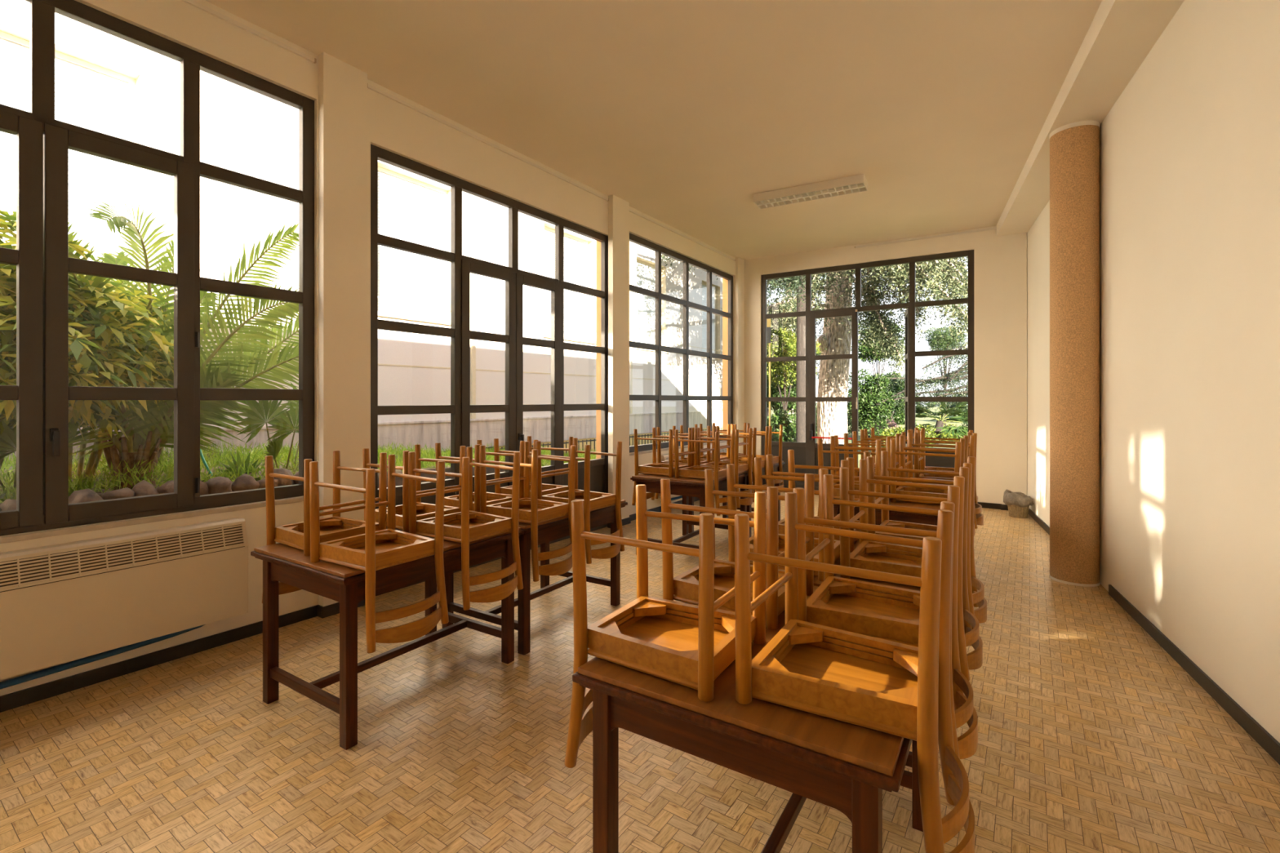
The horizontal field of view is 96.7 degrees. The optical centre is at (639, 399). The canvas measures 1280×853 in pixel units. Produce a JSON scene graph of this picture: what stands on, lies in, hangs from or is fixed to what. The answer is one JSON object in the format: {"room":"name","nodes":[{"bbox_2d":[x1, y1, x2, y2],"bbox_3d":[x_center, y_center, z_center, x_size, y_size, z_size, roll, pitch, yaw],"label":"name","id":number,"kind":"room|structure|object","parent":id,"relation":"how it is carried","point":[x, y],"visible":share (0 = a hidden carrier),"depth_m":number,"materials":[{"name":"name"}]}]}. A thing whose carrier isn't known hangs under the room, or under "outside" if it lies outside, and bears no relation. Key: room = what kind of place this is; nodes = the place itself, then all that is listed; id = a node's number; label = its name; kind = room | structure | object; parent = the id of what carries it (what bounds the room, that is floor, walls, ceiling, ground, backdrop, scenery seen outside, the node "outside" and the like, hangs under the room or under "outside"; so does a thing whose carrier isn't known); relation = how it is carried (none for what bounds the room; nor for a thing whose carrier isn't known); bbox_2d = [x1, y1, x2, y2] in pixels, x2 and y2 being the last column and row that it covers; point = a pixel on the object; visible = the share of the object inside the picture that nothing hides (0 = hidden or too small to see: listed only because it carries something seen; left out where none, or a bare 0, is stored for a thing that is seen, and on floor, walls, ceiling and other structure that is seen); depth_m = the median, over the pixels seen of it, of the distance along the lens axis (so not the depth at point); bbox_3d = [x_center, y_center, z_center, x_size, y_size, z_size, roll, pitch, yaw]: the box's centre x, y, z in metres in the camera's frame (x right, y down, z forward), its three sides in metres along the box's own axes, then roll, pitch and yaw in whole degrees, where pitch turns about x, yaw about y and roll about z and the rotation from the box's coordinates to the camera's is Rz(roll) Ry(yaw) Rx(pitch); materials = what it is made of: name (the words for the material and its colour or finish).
{"room":"classroom","nodes":[
{"label":"classroom","id":0,"kind":"room"},
{"bbox_2d":[0,0,735,696],"bbox_3d":[-2.493,-0.500,3.679,0.101,4.000,15.250,0,0,34],"label":"wall","id":1,"kind":"structure","parent":0,"point":[393,126],"depth_m":3.95,"materials":[{"name":"paint"}]},
{"bbox_2d":[0,517,248,679],"bbox_3d":[-3.295,1.020,2.301,0.134,0.571,2.970,0,0,34],"label":"heater","id":2,"kind":"object","parent":1,"relation":"attached to","point":[60,603],"visible":1,"depth_m":2.98,"materials":[{"name":"beige metal"}]},
{"bbox_2d":[0,624,204,689],"bbox_3d":[-3.341,1.324,2.263,0.034,0.107,2.856,0,0,34],"label":"pipe","id":3,"kind":"object","parent":2,"relation":"attached to","point":[37,674],"visible":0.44,"depth_m":2.93,"materials":[{"name":"metal"}]},
{"bbox_2d":[0,523,245,589],"bbox_3d":[-3.255,0.822,2.280,0.044,0.128,2.926,0,0,34],"label":"grille","id":4,"kind":"object","parent":2,"relation":"attached to","point":[38,568],"depth_m":3.00,"materials":[{"name":"beige metal"}]},
{"bbox_2d":[0,0,314,543],"bbox_3d":[-3.075,-0.700,2.920,0.276,2.780,2.640,0,0,34],"label":"window","id":5,"kind":"structure","parent":1,"relation":"in","point":[42,393],"depth_m":3.04,"materials":[{"name":"brown metal"}]},
{"bbox_2d":[181,0,316,63],"bbox_3d":[-2.994,-2.342,2.834,0.020,0.028,2.662,0,0,34],"label":"rail","id":6,"kind":"object","parent":1,"relation":"attached to","point":[192,2],"visible":1,"depth_m":3.59,"materials":[{"name":"white paint"}]},
{"bbox_2d":[318,52,367,606],"bbox_3d":[-2.122,-0.450,4.070,0.070,3.900,0.315,0,0,34],"label":"pilaster","id":7,"kind":"object","parent":1,"relation":"attached to","point":[342,86],"visible":0.79,"depth_m":4.02,"materials":[{"name":"paint"}]},
{"bbox_2d":[0,494,715,712],"bbox_3d":[-2.488,1.462,3.524,0.086,0.076,14.600,0,0,34],"label":"baseboard","id":8,"kind":"structure","parent":1,"relation":"attached to","point":[45,691],"depth_m":3.21,"materials":[{"name":"wood"}]},
{"bbox_2d":[367,83,608,201],"bbox_3d":[-1.205,-2.342,5.445,0.020,0.028,2.952,0,0,34],"label":"rail","id":9,"kind":"object","parent":1,"relation":"attached to","point":[371,87],"visible":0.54,"depth_m":5.05,"materials":[{"name":"white paint"}]},
{"bbox_2d":[370,144,608,595],"bbox_3d":[-1.207,-0.220,5.517,0.128,3.440,2.977,0,0,34],"label":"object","id":10,"kind":"structure","parent":1,"relation":"in","point":[460,332],"depth_m":5.24,"materials":[{"name":"brown metal"}]},
{"bbox_2d":[608,194,629,519],"bbox_3d":[-0.252,-0.450,6.799,0.070,3.900,0.330,0,0,34],"label":"pilaster","id":11,"kind":"object","parent":1,"relation":"attached to","point":[618,208],"visible":0.79,"depth_m":6.73,"materials":[{"name":"paint"}]},
{"bbox_2d":[629,232,733,455],"bbox_3d":[0.628,-0.698,8.348,0.252,2.775,3.080,0,0,34],"label":"window","id":12,"kind":"structure","parent":1,"relation":"in","point":[657,295],"depth_m":8.28,"materials":[{"name":"brown metal"}]},
{"bbox_2d":[629,208,735,261],"bbox_3d":[0.717,-2.342,8.250,0.020,0.028,3.112,0,0,34],"label":"rail","id":13,"kind":"object","parent":1,"relation":"attached to","point":[630,210],"visible":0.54,"depth_m":7.98,"materials":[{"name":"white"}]},
{"bbox_2d":[658,447,730,497],"bbox_3d":[0.868,1.020,8.377,0.134,0.570,2.000,0,0,34],"label":"heater","id":14,"kind":"object","parent":1,"relation":"attached to","point":[664,457],"visible":0.1,"depth_m":7.70,"materials":[{"name":"beige metal"}]},
{"bbox_2d":[665,448,730,460],"bbox_3d":[0.907,0.822,8.356,0.044,0.128,1.956,0,0,34],"label":"grille","id":15,"kind":"object","parent":14,"relation":"attached to","point":[724,450],"depth_m":8.46,"materials":[{"name":"beige metal"}]},
{"bbox_2d":[735,257,744,488],"bbox_3d":[1.696,-0.450,9.661,0.050,3.900,0.255,0,0,34],"label":"pilaster","id":16,"kind":"object","parent":1,"relation":"attached to","point":[740,263],"visible":0.71,"depth_m":9.61,"materials":[{"name":"paint"}]},
{"bbox_2d":[0,488,1279,852],"bbox_3d":[-0.752,1.500,3.587,12.144,0.001,12.642,0,0,0],"label":"floor","id":17,"kind":"structure","parent":0,"point":[264,836],"depth_m":2.41,"materials":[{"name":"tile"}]},
{"bbox_2d":[250,526,524,750],"bbox_3d":[-1.300,1.117,3.050,0.824,0.765,1.067,0,0,33],"label":"dining table","id":18,"kind":"object","parent":17,"relation":"on","point":[283,563],"visible":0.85,"depth_m":2.75,"materials":[{"name":"brown wood"}]},
{"bbox_2d":[262,450,386,603],"bbox_3d":[-1.662,0.663,2.977,0.502,0.767,0.423,0,0,32],"label":"dining chair","id":19,"kind":"object","parent":18,"relation":"on","point":[297,535],"visible":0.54,"depth_m":2.91,"materials":[{"name":"brown wood"}]},
{"bbox_2d":[309,454,448,653],"bbox_3d":[-1.179,0.663,2.618,0.502,0.767,0.423,0,0,33],"label":"dining chair","id":20,"kind":"object","parent":18,"relation":"on","point":[370,552],"visible":1,"depth_m":2.56,"materials":[{"name":"brown wood"}]},
{"bbox_2d":[362,444,466,533],"bbox_3d":[-1.378,0.663,3.421,0.502,0.767,0.423,0,0,33],"label":"dining chair","id":21,"kind":"object","parent":18,"relation":"on","point":[424,510],"visible":0.41,"depth_m":3.36,"materials":[{"name":"brown wood"}]},
{"bbox_2d":[408,446,523,610],"bbox_3d":[-0.928,0.663,3.098,0.502,0.767,0.423,0,0,33],"label":"dining chair","id":22,"kind":"object","parent":18,"relation":"on","point":[467,526],"visible":0.91,"depth_m":3.03,"materials":[{"name":"brown wood"}]},
{"bbox_2d":[442,499,627,655],"bbox_3d":[-0.723,1.117,3.954,0.824,0.765,1.067,0,0,33],"label":"dining table","id":23,"kind":"object","parent":17,"relation":"on","point":[557,528],"visible":0.49,"depth_m":3.63,"materials":[{"name":"brown wood"}]},
{"bbox_2d":[435,440,524,511],"bbox_3d":[-1.104,0.663,3.851,0.502,0.767,0.423,0,0,34],"label":"dining chair","id":24,"kind":"object","parent":23,"relation":"on","point":[491,498],"visible":0.33,"depth_m":3.78,"materials":[{"name":"brown wood"}]},
{"bbox_2d":[479,441,576,582],"bbox_3d":[-0.668,0.663,3.539,0.502,0.767,0.423,0,0,32],"label":"dining chair","id":25,"kind":"object","parent":23,"relation":"on","point":[533,510],"visible":0.86,"depth_m":3.46,"materials":[{"name":"brown wood"}]},
{"bbox_2d":[493,435,573,497],"bbox_3d":[-0.825,0.663,4.288,0.502,0.767,0.423,0,0,33],"label":"dining chair","id":26,"kind":"object","parent":23,"relation":"on","point":[547,489],"visible":0.3,"depth_m":4.22,"materials":[{"name":"brown wood"}]},
{"bbox_2d":[535,437,624,564],"bbox_3d":[-0.388,0.663,3.894,0.502,0.767,0.423,0,0,34],"label":"dining chair","id":27,"kind":"object","parent":23,"relation":"on","point":[592,500],"visible":0.88,"depth_m":3.84,"materials":[{"name":"brown wood"}]},
{"bbox_2d":[630,471,747,555],"bbox_3d":[0.539,1.117,5.725,0.824,0.765,1.067,0,0,33],"label":"dining table","id":28,"kind":"object","parent":17,"relation":"on","point":[686,487],"visible":0.31,"depth_m":5.40,"materials":[{"name":"brown wood"}]},
{"bbox_2d":[631,427,691,505],"bbox_3d":[0.202,0.663,5.692,0.502,0.767,0.423,0,0,33],"label":"dining chair","id":29,"kind":"object","parent":28,"relation":"on","point":[655,468],"visible":0.76,"depth_m":5.62,"materials":[{"name":"brown wood"}]},
{"bbox_2d":[654,426,710,498],"bbox_3d":[0.440,0.663,6.072,0.502,0.767,0.423,0,0,32],"label":"dining chair","id":30,"kind":"object","parent":28,"relation":"on","point":[659,447],"visible":0.38,"depth_m":6.01,"materials":[{"name":"brown wood"}]},
{"bbox_2d":[674,427,737,515],"bbox_3d":[0.646,0.663,5.392,0.502,0.767,0.423,0,0,34],"label":"dining chair","id":31,"kind":"object","parent":28,"relation":"on","point":[695,471],"visible":0.66,"depth_m":5.34,"materials":[{"name":"brown wood"}]},
{"bbox_2d":[697,426,754,507],"bbox_3d":[0.886,0.663,5.769,0.502,0.767,0.423,0,0,33],"label":"dining chair","id":32,"kind":"object","parent":28,"relation":"on","point":[739,468],"visible":0.65,"depth_m":5.72,"materials":[{"name":"brown wood"}]},
{"bbox_2d":[688,461,785,537],"bbox_3d":[1.116,1.117,6.630,0.824,0.765,1.067,0,0,33],"label":"dining table","id":33,"kind":"object","parent":17,"relation":"on","point":[691,500],"visible":0.21,"depth_m":6.41,"materials":[{"name":"brown wood"}]},
{"bbox_2d":[680,424,730,462],"bbox_3d":[0.719,0.663,6.501,0.502,0.767,0.423,0,0,33],"label":"dining chair","id":34,"kind":"object","parent":33,"relation":"on","point":[728,442],"visible":0.29,"depth_m":6.48,"materials":[{"name":"brown wood"}]},
{"bbox_2d":[699,422,746,458],"bbox_3d":[0.985,0.663,6.925,0.502,0.767,0.423,0,0,33],"label":"dining chair","id":35,"kind":"object","parent":33,"relation":"on","point":[722,454],"visible":0.24,"depth_m":6.94,"materials":[{"name":"brown wood"}]},
{"bbox_2d":[715,424,768,493],"bbox_3d":[1.138,0.663,6.145,0.502,0.767,0.423,0,0,34],"label":"dining chair","id":36,"kind":"object","parent":33,"relation":"on","point":[754,430],"visible":0.42,"depth_m":6.11,"materials":[{"name":"brown wood"}]},
{"bbox_2d":[734,422,784,492],"bbox_3d":[1.392,0.663,6.553,0.502,0.767,0.423,0,0,34],"label":"dining chair","id":37,"kind":"object","parent":33,"relation":"on","point":[775,459],"visible":0.47,"depth_m":6.58,"materials":[{"name":"brown wood"}]},
{"bbox_2d":[572,586,923,852],"bbox_3d":[0.447,1.117,1.786,0.824,0.765,1.067,0,0,33],"label":"dining table","id":38,"kind":"object","parent":17,"relation":"on","point":[846,767],"visible":0.6,"depth_m":1.35,"materials":[{"name":"brown wood"}]},
{"bbox_2d":[564,484,766,768],"bbox_3d":[0.065,0.663,1.682,0.502,0.767,0.423,0,0,31],"label":"dining chair","id":39,"kind":"object","parent":38,"relation":"on","point":[687,645],"visible":0.8,"depth_m":1.61,"materials":[{"name":"brown wood"}]},
{"bbox_2d":[660,468,814,630],"bbox_3d":[0.339,0.663,2.119,0.502,0.767,0.423,0,0,34],"label":"dining chair","id":40,"kind":"object","parent":38,"relation":"on","point":[685,586],"visible":0.41,"depth_m":2.05,"materials":[{"name":"brown wood"}]},
{"bbox_2d":[734,492,974,852],"bbox_3d":[0.549,0.663,1.427,0.502,0.767,0.423,0,0,32],"label":"dining chair","id":41,"kind":"object","parent":38,"relation":"on","point":[887,686],"visible":1,"depth_m":1.37,"materials":[{"name":"brown wood"}]},
{"bbox_2d":[793,474,977,759],"bbox_3d":[0.804,0.663,1.845,0.502,0.767,0.423,0,0,31],"label":"dining chair","id":42,"kind":"object","parent":38,"relation":"on","point":[886,612],"visible":0.62,"depth_m":1.84,"materials":[{"name":"brown wood"}]},
{"bbox_2d":[813,538,920,767],"bbox_3d":[1.024,1.117,2.691,0.824,0.765,1.067,0,0,33],"label":"dining table","id":43,"kind":"object","parent":17,"relation":"on","point":[816,582],"visible":0.02,"depth_m":2.28,"materials":[{"name":"brown wood"}]},
{"bbox_2d":[726,457,848,581],"bbox_3d":[0.651,0.663,2.599,0.502,0.767,0.423,0,0,32],"label":"dining chair","id":44,"kind":"object","parent":43,"relation":"on","point":[731,486],"visible":0.3,"depth_m":2.53,"materials":[{"name":"brown wood"}]},
{"bbox_2d":[765,449,871,552],"bbox_3d":[0.928,0.663,3.041,0.502,0.767,0.423,0,0,33],"label":"dining chair","id":45,"kind":"object","parent":43,"relation":"on","point":[769,458],"visible":0.24,"depth_m":2.97,"materials":[{"name":"brown wood"}]},
{"bbox_2d":[840,459,982,680],"bbox_3d":[1.142,0.663,2.382,0.502,0.767,0.423,0,0,32],"label":"dining chair","id":46,"kind":"object","parent":43,"relation":"on","point":[899,559],"visible":0.72,"depth_m":2.33,"materials":[{"name":"brown wood"}]},
{"bbox_2d":[866,450,986,629],"bbox_3d":[1.435,0.663,2.834,0.502,0.767,0.423,0,0,33],"label":"dining chair","id":47,"kind":"object","parent":43,"relation":"on","point":[976,599],"visible":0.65,"depth_m":2.79,"materials":[{"name":"brown wood"}]},
{"bbox_2d":[833,497,940,525],"bbox_3d":[1.973,1.117,4.397,0.824,0.765,1.067,0,0,33],"label":"dining table","id":48,"kind":"object","parent":17,"relation":"on","point":[893,515],"visible":0.02,"depth_m":3.94,"materials":[{"name":"brown wood"}]},
{"bbox_2d":[817,435,891,516],"bbox_3d":[1.589,0.663,4.288,0.502,0.767,0.423,0,0,33],"label":"dining chair","id":49,"kind":"object","parent":48,"relation":"on","point":[878,449],"visible":0.4,"depth_m":4.22,"materials":[{"name":"brown wood"}]},
{"bbox_2d":[833,433,900,488],"bbox_3d":[1.843,0.663,4.687,0.502,0.767,0.423,0,0,32],"label":"dining chair","id":50,"kind":"object","parent":48,"relation":"on","point":[856,479],"visible":0.18,"depth_m":4.71,"materials":[{"name":"brown wood"}]},
{"bbox_2d":[889,435,965,504],"bbox_3d":[2.123,0.663,4.131,0.502,0.767,0.423,0,0,33],"label":"dining chair","id":51,"kind":"object","parent":48,"relation":"on","point":[959,451],"visible":0.41,"depth_m":4.08,"materials":[{"name":"brown wood"}]},
{"bbox_2d":[900,432,974,535],"bbox_3d":[2.376,0.663,4.527,0.502,0.767,0.423,0,0,33],"label":"dining chair","id":52,"kind":"object","parent":48,"relation":"on","point":[909,463],"visible":0.23,"depth_m":4.67,"materials":[{"name":"brown wood"}]},
{"bbox_2d":[1003,488,1034,518],"bbox_3d":[4.858,1.331,7.307,0.325,0.338,0.328,0,0,0],"label":"waste bin","id":53,"kind":"object","parent":17,"relation":"on","point":[1018,504],"visible":1,"depth_m":7.21,"materials":[{"name":"plastic"}]},
{"bbox_2d":[1048,120,1100,586],"bbox_3d":[3.613,-0.372,4.733,0.336,3.744,0.336,0,0,0],"label":"column","id":54,"kind":"structure","parent":17,"relation":"on","point":[1074,147],"depth_m":4.60,"materials":[{"name":"paint"}]},
{"bbox_3d":[2.550,1.117,5.302,0.824,0.765,1.067,0,0,33],"label":"dining table","id":55,"kind":"object","parent":17,"relation":"on","visible":0},
{"bbox_2d":[852,429,911,477],"bbox_3d":[2.209,0.663,5.261,0.502,0.767,0.423,0,0,32],"label":"dining chair","id":56,"kind":"object","parent":55,"relation":"on","point":[863,440],"visible":0.21,"depth_m":5.20,"materials":[{"name":"brown wood"}]},
{"bbox_2d":[863,427,918,473],"bbox_3d":[2.482,0.663,5.689,0.502,0.767,0.423,0,0,33],"label":"dining chair","id":57,"kind":"object","parent":55,"relation":"on","point":[873,436],"visible":0.22,"depth_m":5.72,"materials":[{"name":"brown wood"}]},
{"bbox_2d":[916,428,977,502],"bbox_3d":[2.900,0.663,5.349,0.502,0.767,0.423,0,0,32],"label":"dining chair","id":58,"kind":"object","parent":55,"relation":"on","point":[971,432],"visible":0.24,"depth_m":5.47,"materials":[{"name":"brown wood"}]},
{"bbox_2d":[914,431,983,528],"bbox_3d":[2.655,0.663,4.881,0.502,0.767,0.423,0,0,33],"label":"dining chair","id":59,"kind":"object","parent":55,"relation":"on","point":[978,516],"visible":0.58,"depth_m":4.84,"materials":[{"name":"brown wood"}]},
{"bbox_2d":[204,0,1102,259],"bbox_3d":[0.037,-2.480,2.090,6.321,0.160,15.487,0,0,34],"label":"ceiling","id":60,"kind":"structure","parent":0,"point":[682,112],"depth_m":4.43,"materials":[{"name":"paint"}]},
{"bbox_2d":[752,173,867,208],"bbox_3d":[1.917,-2.354,6.458,1.220,0.092,0.285,0,0,30],"label":"ceiling light","id":61,"kind":"object","parent":60,"relation":"attached to","point":[858,183],"visible":1,"depth_m":6.40,"materials":[{"name":"white metal"}]},
{"bbox_2d":[996,0,1184,235],"bbox_3d":[2.577,-2.332,2.599,0.350,0.176,11.375,0,0,26],"label":"beam","id":62,"kind":"structure","parent":60,"relation":"attached to","point":[1121,34],"depth_m":3.98,"materials":[{"name":"paint"}]},
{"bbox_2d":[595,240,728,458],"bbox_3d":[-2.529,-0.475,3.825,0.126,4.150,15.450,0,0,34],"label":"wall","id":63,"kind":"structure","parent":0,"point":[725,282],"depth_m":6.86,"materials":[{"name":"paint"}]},
{"bbox_2d":[744,225,1001,503],"bbox_3d":[3.455,-0.500,8.785,4.650,4.000,0.101,0,0,32],"label":"wall","id":64,"kind":"structure","parent":0,"point":[986,245],"depth_m":7.96,"materials":[{"name":"paint"}]},
{"bbox_2d":[761,249,973,490],"bbox_3d":[3.559,-0.307,9.110,3.109,3.615,0.878,0,0,32],"label":"window","id":65,"kind":"structure","parent":64,"relation":"in","point":[806,453],"depth_m":8.88,"materials":[{"name":"brown metal"}]},
{"bbox_2d":[854,226,996,248],"bbox_3d":[4.115,-2.362,8.303,1.872,0.028,0.020,0,0,32],"label":"rail","id":66,"kind":"object","parent":64,"relation":"attached to","point":[995,228],"visible":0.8,"depth_m":8.26,"materials":[{"name":"white metal"}]},
{"bbox_2d":[1001,232,1026,504],"bbox_3d":[5.072,-0.372,7.707,0.285,3.744,0.035,0,0,32],"label":"pilaster","id":67,"kind":"object","parent":64,"relation":"attached to","point":[1014,246],"visible":0.79,"depth_m":7.69,"materials":[{"name":"paint"}]},
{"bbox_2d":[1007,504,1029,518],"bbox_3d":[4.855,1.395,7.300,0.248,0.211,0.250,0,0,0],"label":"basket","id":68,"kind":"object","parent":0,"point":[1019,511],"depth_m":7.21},
{"bbox_2d":[1026,0,1279,742],"bbox_3d":[2.825,-0.525,2.424,0.251,4.050,11.875,0,0,26],"label":"wall","id":69,"kind":"structure","parent":0,"point":[1189,148],"depth_m":3.10,"materials":[{"name":"paint"}]},
{"bbox_2d":[1028,508,1279,764],"bbox_3d":[2.727,1.462,2.527,0.016,0.076,11.375,0,0,26],"label":"baseboard","id":70,"kind":"structure","parent":69,"relation":"attached to","point":[1272,746],"depth_m":2.96,"materials":[{"name":"wood"}]},
{"label":"outside","id":71,"kind":"structure","parent":0,"visible":0},
{"bbox_2d":[770,406,968,467],"bbox_3d":[20.000,1.815,40.000,200.000,0.370,200.000,0,0,0],"label":"lawn","id":72,"kind":"structure","parent":71,"point":[920,420],"depth_m":38.45,"materials":[{"name":"plant"}]},
{"bbox_2d":[0,451,551,504],"bbox_3d":[-2.425,1.071,7.360,3.690,0.958,27.000,0,0,34],"label":"garden bed","id":73,"kind":"object","parent":72,"relation":"on","point":[398,481],"visible":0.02,"depth_m":5.30,"materials":[{"name":"plant"}]},
{"bbox_2d":[0,414,72,488],"bbox_3d":[-4.032,0.237,3.530,0.412,0.674,0.749,0,0,33],"label":"fan palm","id":74,"kind":"object","parent":73,"relation":"on","point":[8,433],"visible":0.19,"depth_m":3.55,"materials":[{"name":"green plant"}]},
{"bbox_2d":[0,238,151,469],"bbox_3d":[-4.239,-0.320,3.559,1.772,2.051,1.721,0,0,-36],"label":"shrub","id":75,"kind":"object","parent":73,"relation":"on","point":[7,304],"visible":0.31,"depth_m":3.45,"materials":[{"name":"green plant"}]},
{"bbox_2d":[0,209,173,495],"bbox_3d":[-4.256,-0.257,4.082,1.973,1.925,1.750,0,0,0],"label":"shrub","id":76,"kind":"object","parent":73,"relation":"on","point":[85,411],"visible":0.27,"depth_m":3.83,"materials":[{"name":"green plant"}]},
{"bbox_2d":[0,467,298,511],"bbox_3d":[-3.767,0.925,2.937,0.393,0.795,4.664,0,0,35],"label":"stone edging","id":77,"kind":"object","parent":73,"relation":"on","point":[216,485],"visible":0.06,"depth_m":3.82,"materials":[{"name":"stone"}]},
{"bbox_2d":[0,190,298,490],"bbox_3d":[-3.787,-0.379,4.628,1.532,2.395,2.355,0,0,32],"label":"date palm","id":78,"kind":"object","parent":73,"relation":"on","point":[147,437],"visible":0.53,"depth_m":4.46,"materials":[{"name":"green plant"}]},
{"bbox_2d":[214,448,262,476],"bbox_3d":[-3.316,0.656,4.646,0.379,0.495,0.475,0,0,-23],"label":"fan palm","id":79,"kind":"object","parent":73,"relation":"on","point":[238,462],"visible":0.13,"depth_m":4.74,"materials":[{"name":"green plant"}]},
{"bbox_2d":[232,382,298,474],"bbox_3d":[-2.941,0.335,5.040,0.551,1.033,1.340,0,0,0],"label":"fan palm","id":80,"kind":"object","parent":73,"relation":"on","point":[282,420],"visible":0.41,"depth_m":4.57,"materials":[{"name":"green plant"}]},
{"bbox_2d":[0,440,595,503],"bbox_3d":[-2.085,0.902,8.091,2.966,1.130,11.536,0,0,35],"label":"grass","id":81,"kind":"structure","parent":73,"relation":"on","point":[282,455],"depth_m":4.74,"materials":[{"name":"plant"}]},
{"bbox_2d":[485,427,722,453],"bbox_3d":[-0.426,1.195,13.039,0.034,0.710,16.008,0,0,34],"label":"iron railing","id":82,"kind":"object","parent":73,"relation":"on","point":[662,433],"visible":0.08,"depth_m":12.22,"materials":[{"name":"black metal"}]},
{"bbox_2d":[0,0,722,470],"bbox_3d":[-6.933,-2.900,8.410,5.055,9.200,33.000,0,0,34],"label":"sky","id":83,"kind":"structure","parent":72,"relation":"on","point":[106,83],"depth_m":8.77,"materials":[{"name":"stone"}]},
{"bbox_2d":[0,38,128,265],"bbox_3d":[-5.987,-2.425,5.756,0.035,2.150,1.250,0,0,34],"label":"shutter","id":84,"kind":"object","parent":83,"relation":"hanging from","point":[88,96],"depth_m":5.95,"materials":[{"name":"white"}]},
{"bbox_2d":[377,171,444,319],"bbox_3d":[-3.682,-2.425,9.122,0.035,2.150,1.250,0,0,34],"label":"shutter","id":85,"kind":"object","parent":83,"relation":"hanging from","point":[410,210],"depth_m":9.10,"materials":[{"name":"white"}]},
{"bbox_2d":[544,229,586,338],"bbox_3d":[-1.627,-2.425,12.121,0.035,2.150,1.480,0,0,34],"label":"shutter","id":86,"kind":"object","parent":83,"relation":"hanging from","point":[575,247],"depth_m":12.29,"materials":[{"name":"white"}]},
{"bbox_2d":[636,262,654,344],"bbox_3d":[0.141,-2.425,14.703,0.035,2.150,1.280,0,0,34],"label":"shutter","id":87,"kind":"object","parent":83,"relation":"hanging from","point":[645,270],"depth_m":14.69,"materials":[{"name":"white"}]},
{"bbox_2d":[702,284,714,353],"bbox_3d":[2.012,-2.425,17.434,0.035,2.150,1.100,0,0,34],"label":"shutter","id":88,"kind":"object","parent":83,"relation":"hanging from","point":[704,286],"depth_m":17.40,"materials":[{"name":"white"}]},
{"bbox_2d":[661,255,825,442],"bbox_3d":[2.360,-2.620,12.851,4.771,8.501,5.416,0,0,-40],"label":"cedar tree","id":89,"kind":"object","parent":72,"relation":"on","point":[800,285],"visible":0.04,"depth_m":13.88,"materials":[{"name":"green plant"}]},
{"bbox_2d":[766,318,771,426],"bbox_3d":[2.448,0.030,10.900,0.110,3.200,0.100,0,0,0],"label":"garden lamp","id":90,"kind":"object","parent":72,"relation":"on","point":[768,321],"visible":0.48,"depth_m":10.88,"materials":[{"name":"metal"}]},
{"bbox_2d":[766,409,795,442],"bbox_3d":[3.467,0.996,15.049,1.920,1.574,1.887,0,0,-4],"label":"bush","id":91,"kind":"object","parent":72,"relation":"on","point":[788,424],"visible":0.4,"depth_m":14.75,"materials":[{"name":"green plant"}]},
{"bbox_2d":[766,367,795,420],"bbox_3d":[4.192,0.340,16.991,2.050,2.884,2.124,0,0,33],"label":"bush","id":92,"kind":"object","parent":72,"relation":"on","point":[775,393],"visible":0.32,"depth_m":16.43,"materials":[{"name":"green plant"}]},
{"bbox_2d":[766,327,822,416],"bbox_3d":[3.985,-0.091,15.457,1.850,3.744,2.058,0,0,0],"label":"leafy tree","id":93,"kind":"object","parent":72,"relation":"on","point":[780,346],"visible":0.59,"depth_m":15.15,"materials":[{"name":"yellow plant"}]},
{"bbox_2d":[661,254,968,444],"bbox_3d":[4.758,-3.405,14.867,8.261,10.598,6.586,0,0,-35],"label":"cedar tree","id":94,"kind":"object","parent":72,"relation":"on","point":[835,338],"visible":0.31,"depth_m":15.57,"materials":[{"name":"green plant"}]},
{"bbox_2d":[847,367,897,447],"bbox_3d":[7.716,0.349,19.004,1.764,2.864,1.527,0,0,34],"label":"bush","id":95,"kind":"object","parent":72,"relation":"on","point":[866,404],"visible":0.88,"depth_m":18.69,"materials":[{"name":"green plant"}]},
{"bbox_2d":[850,317,905,434],"bbox_3d":[8.824,-0.675,21.000,1.954,4.912,2.138,0,0,0],"label":"leafy tree","id":96,"kind":"object","parent":72,"relation":"on","point":[862,356],"visible":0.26,"depth_m":20.91,"materials":[{"name":"green plant"}]},
{"bbox_2d":[869,370,924,420],"bbox_3d":[11.507,0.197,26.056,2.326,3.169,2.507,0,0,-37],"label":"leafy tree","id":97,"kind":"object","parent":72,"relation":"on","point":[895,386],"visible":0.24,"depth_m":25.44,"materials":[{"name":"green plant"}]},
{"bbox_2d":[877,422,941,447],"bbox_3d":[7.854,1.224,16.995,1.835,1.129,1.475,0,0,-5],"label":"bush","id":98,"kind":"object","parent":72,"relation":"on","point":[891,432],"visible":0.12,"depth_m":16.67,"materials":[{"name":"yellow plant"}]},
{"bbox_2d":[874,346,968,421],"bbox_3d":[10.367,-1.011,19.084,5.742,5.014,1.556,0,0,-9],"label":"conifer tree","id":99,"kind":"object","parent":72,"relation":"on","point":[953,377],"visible":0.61,"depth_m":18.76,"materials":[{"name":"green plant"}]},
{"bbox_2d":[900,388,968,444],"bbox_3d":[10.631,1.128,20.031,2.634,3.175,2.704,0,0,0],"label":"fan palm","id":100,"kind":"object","parent":72,"relation":"on","point":[939,425],"visible":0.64,"depth_m":19.77,"materials":[{"name":"green plant"}]},
{"bbox_2d":[922,325,968,426],"bbox_3d":[14.431,-0.926,27.005,2.011,5.414,2.014,0,0,-44],"label":"pine tree","id":101,"kind":"object","parent":72,"relation":"on","point":[935,340],"visible":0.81,"depth_m":26.79,"materials":[{"name":"green plant"}]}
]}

